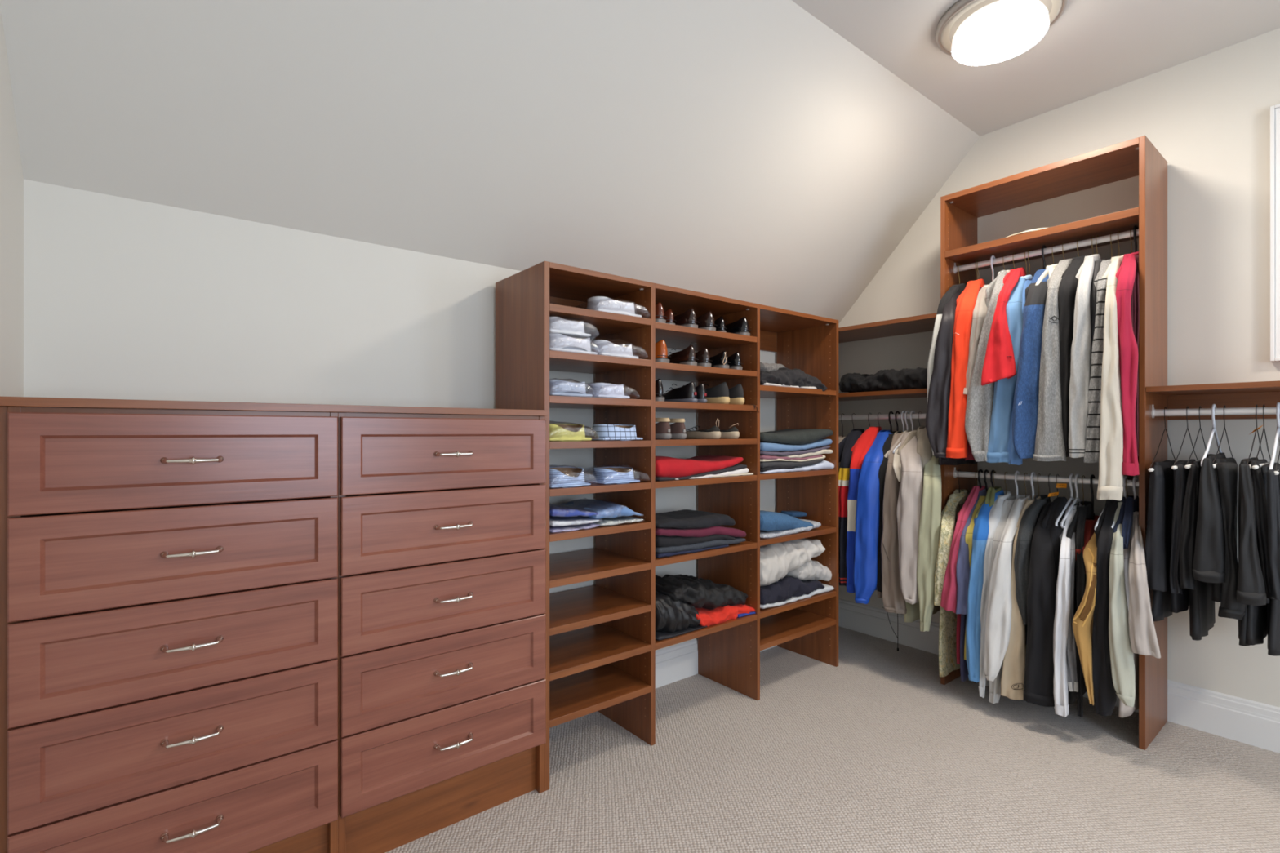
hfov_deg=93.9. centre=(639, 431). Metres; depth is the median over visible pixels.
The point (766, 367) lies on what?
folded cloth
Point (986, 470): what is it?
hanger
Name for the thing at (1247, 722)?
baseboard
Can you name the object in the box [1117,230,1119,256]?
hanger
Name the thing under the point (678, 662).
baseboard
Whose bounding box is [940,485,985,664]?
polo shirt
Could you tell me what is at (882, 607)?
drawstring
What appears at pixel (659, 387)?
shoe
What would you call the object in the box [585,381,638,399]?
shirt
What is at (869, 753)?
floor
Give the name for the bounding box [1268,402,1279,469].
hanger
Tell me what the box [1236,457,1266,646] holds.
trousers
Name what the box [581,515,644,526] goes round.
shirt
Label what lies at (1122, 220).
shelf
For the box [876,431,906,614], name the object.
jacket
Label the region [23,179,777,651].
wall
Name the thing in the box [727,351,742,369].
shoe
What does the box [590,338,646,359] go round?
shirt
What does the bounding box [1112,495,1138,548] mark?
jacket
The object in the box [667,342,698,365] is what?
shoe
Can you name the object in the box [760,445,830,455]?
folded pullover
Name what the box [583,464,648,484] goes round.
shirt
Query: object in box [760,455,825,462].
folded pullover
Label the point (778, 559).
hoodie
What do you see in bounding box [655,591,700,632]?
jacket
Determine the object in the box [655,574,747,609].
jacket
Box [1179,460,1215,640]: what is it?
trousers
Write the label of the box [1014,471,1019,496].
hanger
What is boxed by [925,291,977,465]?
jacket
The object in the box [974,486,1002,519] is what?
polo shirt
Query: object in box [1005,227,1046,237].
hat
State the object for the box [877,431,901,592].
jacket
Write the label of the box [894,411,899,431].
hanger
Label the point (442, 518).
chest
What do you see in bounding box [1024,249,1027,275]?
hanger
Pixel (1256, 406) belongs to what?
hanger
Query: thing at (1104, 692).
jacket
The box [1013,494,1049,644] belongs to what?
sweater
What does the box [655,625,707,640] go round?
jacket
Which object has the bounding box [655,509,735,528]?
sweater
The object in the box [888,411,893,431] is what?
hanger
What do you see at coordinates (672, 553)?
sweater
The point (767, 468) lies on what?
folded pullover
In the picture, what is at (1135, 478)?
hanger
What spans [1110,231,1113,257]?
hanger
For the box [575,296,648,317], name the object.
shirt
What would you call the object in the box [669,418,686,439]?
shoe
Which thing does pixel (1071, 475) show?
hanger
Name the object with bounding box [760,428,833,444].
folded pullover
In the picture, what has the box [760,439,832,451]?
folded pullover
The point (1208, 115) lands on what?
wall
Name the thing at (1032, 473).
hanger
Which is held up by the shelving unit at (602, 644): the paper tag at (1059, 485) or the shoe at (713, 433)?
the shoe at (713, 433)
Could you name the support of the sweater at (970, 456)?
hanging from the hanger
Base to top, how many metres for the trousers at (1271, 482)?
0.453 m
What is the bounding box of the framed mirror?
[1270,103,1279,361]
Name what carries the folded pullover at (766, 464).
on the folded pullover at (767, 468)
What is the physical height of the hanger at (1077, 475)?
0.213 m
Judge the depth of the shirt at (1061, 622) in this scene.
2.31 m
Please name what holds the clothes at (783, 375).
on the shirt at (765, 384)
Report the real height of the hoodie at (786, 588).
0.112 m
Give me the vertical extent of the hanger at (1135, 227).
0.261 m
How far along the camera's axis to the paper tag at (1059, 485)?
2.54 m
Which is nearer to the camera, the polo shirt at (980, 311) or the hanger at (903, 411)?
the polo shirt at (980, 311)
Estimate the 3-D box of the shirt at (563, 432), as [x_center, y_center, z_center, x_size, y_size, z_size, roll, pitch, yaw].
[-0.332,0.006,2.203,0.212,0.089,0.345,0,0,-39]
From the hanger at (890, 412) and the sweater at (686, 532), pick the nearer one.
the sweater at (686, 532)
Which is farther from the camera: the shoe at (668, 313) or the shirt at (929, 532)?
the shirt at (929, 532)
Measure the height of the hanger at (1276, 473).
0.233 m
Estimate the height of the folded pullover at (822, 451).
0.041 m
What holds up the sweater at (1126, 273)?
hanging from the hanger at (1131, 228)
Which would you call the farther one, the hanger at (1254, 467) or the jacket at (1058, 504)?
the jacket at (1058, 504)
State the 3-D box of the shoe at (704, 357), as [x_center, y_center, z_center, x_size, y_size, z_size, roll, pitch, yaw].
[0.200,-0.309,2.609,0.071,0.084,0.286,0,0,-39]
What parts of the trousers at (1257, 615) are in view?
leg, leg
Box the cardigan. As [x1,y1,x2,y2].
[1075,515,1099,573]
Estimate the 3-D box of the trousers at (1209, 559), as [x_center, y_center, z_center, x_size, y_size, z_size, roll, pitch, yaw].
[2.059,0.299,2.122,0.416,0.436,0.081,0,0,-37]
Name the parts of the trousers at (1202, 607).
leg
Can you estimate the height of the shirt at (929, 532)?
0.880 m
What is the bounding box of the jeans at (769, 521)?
[760,511,813,531]
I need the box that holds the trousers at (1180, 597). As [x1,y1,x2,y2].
[1169,458,1195,613]
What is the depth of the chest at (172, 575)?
1.37 m
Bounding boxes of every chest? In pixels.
[7,406,337,852]
[337,412,546,852]
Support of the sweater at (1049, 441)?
hanging from the hanger
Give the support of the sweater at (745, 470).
on the sweater at (736, 467)
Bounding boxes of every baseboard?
[655,639,777,688]
[838,598,1279,753]
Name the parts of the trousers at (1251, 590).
leg, leg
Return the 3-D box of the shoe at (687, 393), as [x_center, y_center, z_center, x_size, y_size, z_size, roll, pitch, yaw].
[0.139,-0.161,2.558,0.082,0.088,0.290,0,0,-39]
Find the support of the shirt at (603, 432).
on the shelving unit at (602, 644)
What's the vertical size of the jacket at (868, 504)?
0.864 m
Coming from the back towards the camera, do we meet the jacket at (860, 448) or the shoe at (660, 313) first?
the jacket at (860, 448)
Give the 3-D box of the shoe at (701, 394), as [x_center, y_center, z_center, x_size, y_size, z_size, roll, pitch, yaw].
[0.184,-0.159,2.594,0.065,0.084,0.290,0,0,-39]
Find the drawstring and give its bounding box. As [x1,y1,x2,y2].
[882,607,898,651]
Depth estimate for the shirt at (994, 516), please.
2.56 m
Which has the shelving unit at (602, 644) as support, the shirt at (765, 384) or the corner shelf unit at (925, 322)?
the shirt at (765, 384)
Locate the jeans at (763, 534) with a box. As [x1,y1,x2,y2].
[760,519,821,537]
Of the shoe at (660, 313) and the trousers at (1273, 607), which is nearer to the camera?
the trousers at (1273, 607)
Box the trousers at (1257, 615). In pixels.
[1246,458,1277,645]
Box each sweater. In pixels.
[655,455,743,477]
[655,463,746,480]
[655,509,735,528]
[655,525,746,537]
[655,534,735,546]
[655,536,746,552]
[655,544,728,557]
[675,467,748,479]
[711,472,753,477]
[946,278,985,458]
[964,269,1010,462]
[964,287,982,460]
[965,488,1004,682]
[987,495,1016,704]
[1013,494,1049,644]
[1032,257,1072,461]
[1057,254,1087,457]
[1059,503,1084,692]
[1066,501,1094,717]
[1068,253,1101,457]
[1083,259,1111,462]
[1089,259,1106,370]
[1096,254,1133,500]
[1115,251,1139,475]
[1131,255,1139,457]
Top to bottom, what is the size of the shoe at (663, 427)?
0.086 m
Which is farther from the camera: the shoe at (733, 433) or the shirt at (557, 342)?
the shoe at (733, 433)
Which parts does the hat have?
crown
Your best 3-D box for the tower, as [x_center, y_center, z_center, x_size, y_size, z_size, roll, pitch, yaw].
[1.805,0.043,2.657,0.362,2.314,0.758,0,0,-39]
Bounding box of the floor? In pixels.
[385,626,1279,852]
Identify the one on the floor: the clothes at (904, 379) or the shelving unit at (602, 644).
the shelving unit at (602, 644)
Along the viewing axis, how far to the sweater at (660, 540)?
2.41 m
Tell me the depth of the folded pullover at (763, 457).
2.81 m
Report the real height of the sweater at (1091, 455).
0.814 m
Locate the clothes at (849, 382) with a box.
[839,373,872,392]
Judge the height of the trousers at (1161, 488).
0.583 m
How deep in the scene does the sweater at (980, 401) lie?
2.56 m
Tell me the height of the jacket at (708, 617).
0.088 m
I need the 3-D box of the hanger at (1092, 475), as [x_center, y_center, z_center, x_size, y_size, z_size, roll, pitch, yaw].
[1.862,0.335,2.460,0.386,0.315,0.009,0,0,-39]
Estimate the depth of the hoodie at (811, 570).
2.96 m
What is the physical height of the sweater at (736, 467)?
0.050 m
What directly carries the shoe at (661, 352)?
on the shelving unit at (602, 644)
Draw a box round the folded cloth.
[760,362,785,372]
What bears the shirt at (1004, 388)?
hanging from the hanger at (1025, 250)
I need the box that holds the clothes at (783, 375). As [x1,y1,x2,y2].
[760,367,826,391]
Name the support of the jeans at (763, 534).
on the shelving unit at (602, 644)
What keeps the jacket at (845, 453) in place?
hanging from the hanger
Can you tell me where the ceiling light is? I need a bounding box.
[935,0,1067,65]
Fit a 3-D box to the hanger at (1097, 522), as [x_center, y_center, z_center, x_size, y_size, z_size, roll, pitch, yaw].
[1.898,0.284,2.415,0.386,0.213,0.010,0,0,-39]
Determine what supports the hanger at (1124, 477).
hanging from the tower
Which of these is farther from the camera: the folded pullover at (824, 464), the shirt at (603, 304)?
the folded pullover at (824, 464)
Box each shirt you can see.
[549,316,598,339]
[549,333,598,355]
[549,377,592,397]
[549,420,597,441]
[549,464,596,488]
[549,503,599,516]
[549,515,599,527]
[549,522,599,533]
[558,498,641,518]
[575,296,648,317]
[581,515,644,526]
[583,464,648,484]
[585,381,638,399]
[585,424,642,440]
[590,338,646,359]
[737,611,755,617]
[761,382,817,389]
[884,445,902,482]
[903,454,941,631]
[933,488,968,677]
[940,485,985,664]
[955,487,986,681]
[963,284,989,395]
[964,496,985,660]
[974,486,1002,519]
[977,491,1012,697]
[981,266,1026,386]
[986,275,1032,462]
[1007,278,1032,465]
[1012,268,1048,458]
[1035,263,1057,285]
[1053,501,1081,717]
[1072,532,1097,705]
[1118,511,1160,717]
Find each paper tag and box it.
[1048,492,1058,497]
[1056,483,1066,488]
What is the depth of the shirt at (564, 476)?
2.09 m
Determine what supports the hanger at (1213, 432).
hanging from the shelf unit at (1240, 400)
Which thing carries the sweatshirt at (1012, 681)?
hanging from the hanger at (1032, 473)
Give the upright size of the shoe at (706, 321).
0.088 m
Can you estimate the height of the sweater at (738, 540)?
0.037 m
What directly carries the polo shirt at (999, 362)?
hanging from the hanger
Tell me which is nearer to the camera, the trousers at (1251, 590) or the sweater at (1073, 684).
the trousers at (1251, 590)
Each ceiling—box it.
[0,0,979,324]
[791,0,1279,136]
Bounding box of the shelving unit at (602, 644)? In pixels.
[495,261,838,791]
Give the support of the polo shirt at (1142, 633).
hanging from the hanger at (1135, 478)
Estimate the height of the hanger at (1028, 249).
0.270 m
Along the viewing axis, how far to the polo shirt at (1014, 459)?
2.49 m
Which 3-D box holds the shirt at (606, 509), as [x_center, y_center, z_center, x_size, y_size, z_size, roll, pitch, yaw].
[-0.163,0.295,2.311,0.214,0.056,0.303,0,0,-39]
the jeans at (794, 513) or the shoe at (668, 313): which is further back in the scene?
the jeans at (794, 513)
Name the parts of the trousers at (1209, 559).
leg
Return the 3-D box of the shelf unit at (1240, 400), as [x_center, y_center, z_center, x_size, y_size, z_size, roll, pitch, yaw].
[2.461,0.516,1.849,0.379,1.368,1.322,0,0,-39]
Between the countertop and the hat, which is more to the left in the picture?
the countertop
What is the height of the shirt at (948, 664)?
0.848 m
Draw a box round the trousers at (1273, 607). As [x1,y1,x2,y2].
[1266,463,1279,656]
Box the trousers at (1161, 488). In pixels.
[1144,460,1175,621]
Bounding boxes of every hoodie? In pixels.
[760,537,825,586]
[760,576,824,604]
[760,583,834,608]
[785,559,831,581]
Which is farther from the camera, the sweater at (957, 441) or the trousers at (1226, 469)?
the sweater at (957, 441)
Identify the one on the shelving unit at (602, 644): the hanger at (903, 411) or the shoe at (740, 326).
the shoe at (740, 326)
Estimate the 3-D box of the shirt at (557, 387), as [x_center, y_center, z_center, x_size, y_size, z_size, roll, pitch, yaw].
[-0.333,-0.156,2.200,0.188,0.069,0.346,0,0,-39]
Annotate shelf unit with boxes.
[838,312,937,420]
[1145,380,1279,419]
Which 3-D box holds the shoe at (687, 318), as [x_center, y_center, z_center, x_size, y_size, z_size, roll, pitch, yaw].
[0.138,-0.465,2.560,0.075,0.088,0.286,0,0,-39]
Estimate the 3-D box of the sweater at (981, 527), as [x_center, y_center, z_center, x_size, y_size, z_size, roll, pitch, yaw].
[1.621,0.671,2.718,0.526,0.808,0.082,0,0,-40]
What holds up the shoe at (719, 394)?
on the shelving unit at (602, 644)
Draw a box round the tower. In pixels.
[940,135,1167,750]
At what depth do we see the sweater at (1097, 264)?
2.29 m
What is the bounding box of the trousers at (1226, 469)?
[1211,457,1247,620]
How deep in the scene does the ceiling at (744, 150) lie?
1.96 m
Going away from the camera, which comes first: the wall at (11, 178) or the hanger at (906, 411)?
the wall at (11, 178)
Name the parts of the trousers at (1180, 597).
leg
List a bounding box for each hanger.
[887,410,910,453]
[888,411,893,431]
[892,410,915,453]
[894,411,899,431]
[901,410,905,431]
[977,469,982,488]
[983,469,988,493]
[990,255,995,281]
[990,470,995,488]
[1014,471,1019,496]
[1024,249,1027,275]
[1027,248,1031,275]
[1030,471,1035,500]
[1033,473,1051,529]
[1041,244,1046,268]
[1054,473,1075,526]
[1060,473,1081,528]
[1081,475,1084,505]
[1089,474,1094,519]
[1093,507,1104,530]
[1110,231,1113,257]
[1111,475,1126,528]
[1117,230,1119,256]
[1129,227,1133,253]
[1133,225,1137,252]
[1133,476,1137,499]
[1147,406,1176,471]
[1171,406,1198,469]
[1184,405,1208,468]
[1200,404,1222,466]
[1213,404,1233,467]
[1246,404,1263,468]
[1252,404,1271,469]
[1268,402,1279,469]
[1274,449,1279,475]
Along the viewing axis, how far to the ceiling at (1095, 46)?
2.34 m
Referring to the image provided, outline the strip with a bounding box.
[0,406,7,852]
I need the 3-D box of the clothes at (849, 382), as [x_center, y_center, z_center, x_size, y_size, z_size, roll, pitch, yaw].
[1.253,-0.267,3.319,0.317,0.115,0.152,0,0,-39]
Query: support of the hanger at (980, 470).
hanging from the tower
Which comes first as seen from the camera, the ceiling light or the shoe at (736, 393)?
the ceiling light
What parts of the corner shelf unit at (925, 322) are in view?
hanging rod, shelf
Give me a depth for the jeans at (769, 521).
2.79 m
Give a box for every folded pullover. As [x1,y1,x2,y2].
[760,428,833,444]
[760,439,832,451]
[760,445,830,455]
[760,454,822,459]
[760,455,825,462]
[760,458,824,467]
[760,460,834,473]
[760,466,795,471]
[774,448,833,457]
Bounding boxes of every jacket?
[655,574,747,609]
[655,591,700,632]
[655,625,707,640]
[695,604,755,626]
[838,428,864,586]
[838,435,845,471]
[845,426,881,593]
[853,430,891,604]
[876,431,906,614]
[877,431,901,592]
[887,430,923,604]
[897,426,932,487]
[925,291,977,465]
[926,283,965,456]
[1023,502,1055,706]
[1040,497,1067,596]
[1092,496,1123,716]
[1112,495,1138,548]
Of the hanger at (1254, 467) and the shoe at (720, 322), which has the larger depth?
the shoe at (720, 322)
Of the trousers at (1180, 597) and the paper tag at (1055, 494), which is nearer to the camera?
the trousers at (1180, 597)
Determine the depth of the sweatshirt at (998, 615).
2.47 m
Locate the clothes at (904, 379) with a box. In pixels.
[857,367,927,391]
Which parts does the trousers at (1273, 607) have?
leg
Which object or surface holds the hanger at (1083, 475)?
hanging from the tower
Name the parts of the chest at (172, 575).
panel, drawer, drawer, drawer, drawer, drawer, rail, handle, handle, handle, handle, handle, panel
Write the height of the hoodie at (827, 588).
0.032 m
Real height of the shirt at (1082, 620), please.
0.672 m
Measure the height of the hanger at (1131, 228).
0.240 m
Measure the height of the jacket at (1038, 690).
0.794 m
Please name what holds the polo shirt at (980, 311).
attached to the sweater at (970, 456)
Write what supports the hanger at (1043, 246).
hanging from the tower
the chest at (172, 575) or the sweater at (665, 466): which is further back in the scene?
the sweater at (665, 466)
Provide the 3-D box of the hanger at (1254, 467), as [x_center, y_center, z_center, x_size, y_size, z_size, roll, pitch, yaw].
[2.154,0.015,2.066,0.424,0.218,0.013,0,0,-39]
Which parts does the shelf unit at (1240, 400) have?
hanging rod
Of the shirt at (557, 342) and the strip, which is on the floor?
the strip
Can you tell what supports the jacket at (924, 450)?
hanging from the hanger
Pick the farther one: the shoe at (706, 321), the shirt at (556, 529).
the shoe at (706, 321)
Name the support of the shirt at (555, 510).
on the shirt at (557, 521)
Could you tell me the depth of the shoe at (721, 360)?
2.58 m
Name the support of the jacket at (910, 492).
hanging from the hanger at (906, 411)
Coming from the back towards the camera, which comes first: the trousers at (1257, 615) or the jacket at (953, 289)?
the jacket at (953, 289)
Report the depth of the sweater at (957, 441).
2.62 m
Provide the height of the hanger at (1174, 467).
0.228 m
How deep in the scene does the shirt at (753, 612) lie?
2.63 m
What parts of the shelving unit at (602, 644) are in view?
panel, shelf, shelf, shelf, shelf, shelf, shelf, shelf, shelf, shelf, shelf, shelf, shelf, shelf, shelf, shelf, shelf, shelf, shelf, shelf, shelf, shelf, shelf, panel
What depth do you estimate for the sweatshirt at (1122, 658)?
2.16 m
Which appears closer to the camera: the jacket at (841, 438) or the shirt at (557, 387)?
the shirt at (557, 387)
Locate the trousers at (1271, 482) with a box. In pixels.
[1258,462,1279,603]
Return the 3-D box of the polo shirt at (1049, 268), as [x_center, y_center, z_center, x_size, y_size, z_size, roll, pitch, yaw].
[1.792,-0.435,2.575,0.432,0.564,0.071,0,0,-44]
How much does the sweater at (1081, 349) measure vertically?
0.827 m
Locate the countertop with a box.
[0,396,547,416]
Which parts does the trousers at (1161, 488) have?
leg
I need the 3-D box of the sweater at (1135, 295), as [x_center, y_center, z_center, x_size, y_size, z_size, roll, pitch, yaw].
[1.954,-0.299,2.346,0.409,0.788,0.054,0,0,-41]
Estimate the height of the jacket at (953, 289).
0.822 m
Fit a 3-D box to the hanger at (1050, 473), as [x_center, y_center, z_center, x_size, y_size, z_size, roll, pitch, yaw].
[1.768,0.305,2.579,0.381,0.244,0.003,0,0,-39]
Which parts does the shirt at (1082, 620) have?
armhole trim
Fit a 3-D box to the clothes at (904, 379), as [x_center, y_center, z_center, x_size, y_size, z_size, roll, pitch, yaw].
[1.397,-0.264,3.139,0.325,0.120,0.363,0,0,-39]
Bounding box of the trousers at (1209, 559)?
[1192,453,1226,583]
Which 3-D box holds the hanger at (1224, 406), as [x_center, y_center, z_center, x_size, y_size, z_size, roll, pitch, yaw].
[2.092,0.015,2.143,0.424,0.218,0.013,0,0,-39]
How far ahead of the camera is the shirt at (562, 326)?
2.07 m
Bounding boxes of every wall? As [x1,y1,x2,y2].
[0,4,23,396]
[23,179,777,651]
[838,27,1279,707]
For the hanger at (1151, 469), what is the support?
hanging from the shelf unit at (1240, 400)
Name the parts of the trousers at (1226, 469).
leg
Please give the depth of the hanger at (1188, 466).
2.17 m
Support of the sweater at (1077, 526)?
hanging from the hanger at (1083, 475)
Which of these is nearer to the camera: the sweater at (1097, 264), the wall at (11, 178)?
the wall at (11, 178)
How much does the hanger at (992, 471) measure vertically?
0.234 m
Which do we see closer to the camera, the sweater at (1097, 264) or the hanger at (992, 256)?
the sweater at (1097, 264)
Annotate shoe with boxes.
[655,302,666,323]
[655,339,671,363]
[655,378,664,401]
[655,417,671,439]
[662,381,697,402]
[664,308,675,324]
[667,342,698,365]
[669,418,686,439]
[672,307,699,328]
[683,383,706,403]
[685,418,720,439]
[695,347,712,367]
[696,311,717,330]
[704,382,729,404]
[705,423,739,438]
[709,351,730,368]
[714,316,727,332]
[724,316,751,336]
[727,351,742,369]
[728,383,744,404]
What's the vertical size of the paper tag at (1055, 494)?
0.025 m
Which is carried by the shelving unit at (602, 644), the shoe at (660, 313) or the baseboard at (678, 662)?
the shoe at (660, 313)
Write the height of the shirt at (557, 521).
0.030 m
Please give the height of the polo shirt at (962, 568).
0.856 m
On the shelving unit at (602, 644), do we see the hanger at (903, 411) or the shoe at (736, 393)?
the shoe at (736, 393)
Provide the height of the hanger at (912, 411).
0.224 m
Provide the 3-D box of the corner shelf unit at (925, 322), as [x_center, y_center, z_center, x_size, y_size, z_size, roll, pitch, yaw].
[1.320,-0.312,3.280,0.379,0.510,0.820,0,0,-39]
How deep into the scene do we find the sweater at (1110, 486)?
2.17 m
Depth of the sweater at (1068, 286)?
2.33 m
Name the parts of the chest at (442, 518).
panel, rail, drawer, drawer, drawer, drawer, drawer, handle, handle, handle, handle, handle, panel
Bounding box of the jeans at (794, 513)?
[780,511,806,517]
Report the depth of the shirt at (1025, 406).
2.40 m
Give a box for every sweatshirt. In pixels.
[983,494,1031,681]
[1000,495,1041,700]
[1108,502,1135,707]
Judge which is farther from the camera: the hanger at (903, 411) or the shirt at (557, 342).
the hanger at (903, 411)
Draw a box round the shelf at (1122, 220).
[945,207,1138,270]
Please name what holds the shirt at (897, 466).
hanging from the hanger at (903, 411)
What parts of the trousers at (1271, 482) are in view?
leg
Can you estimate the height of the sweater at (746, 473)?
0.010 m

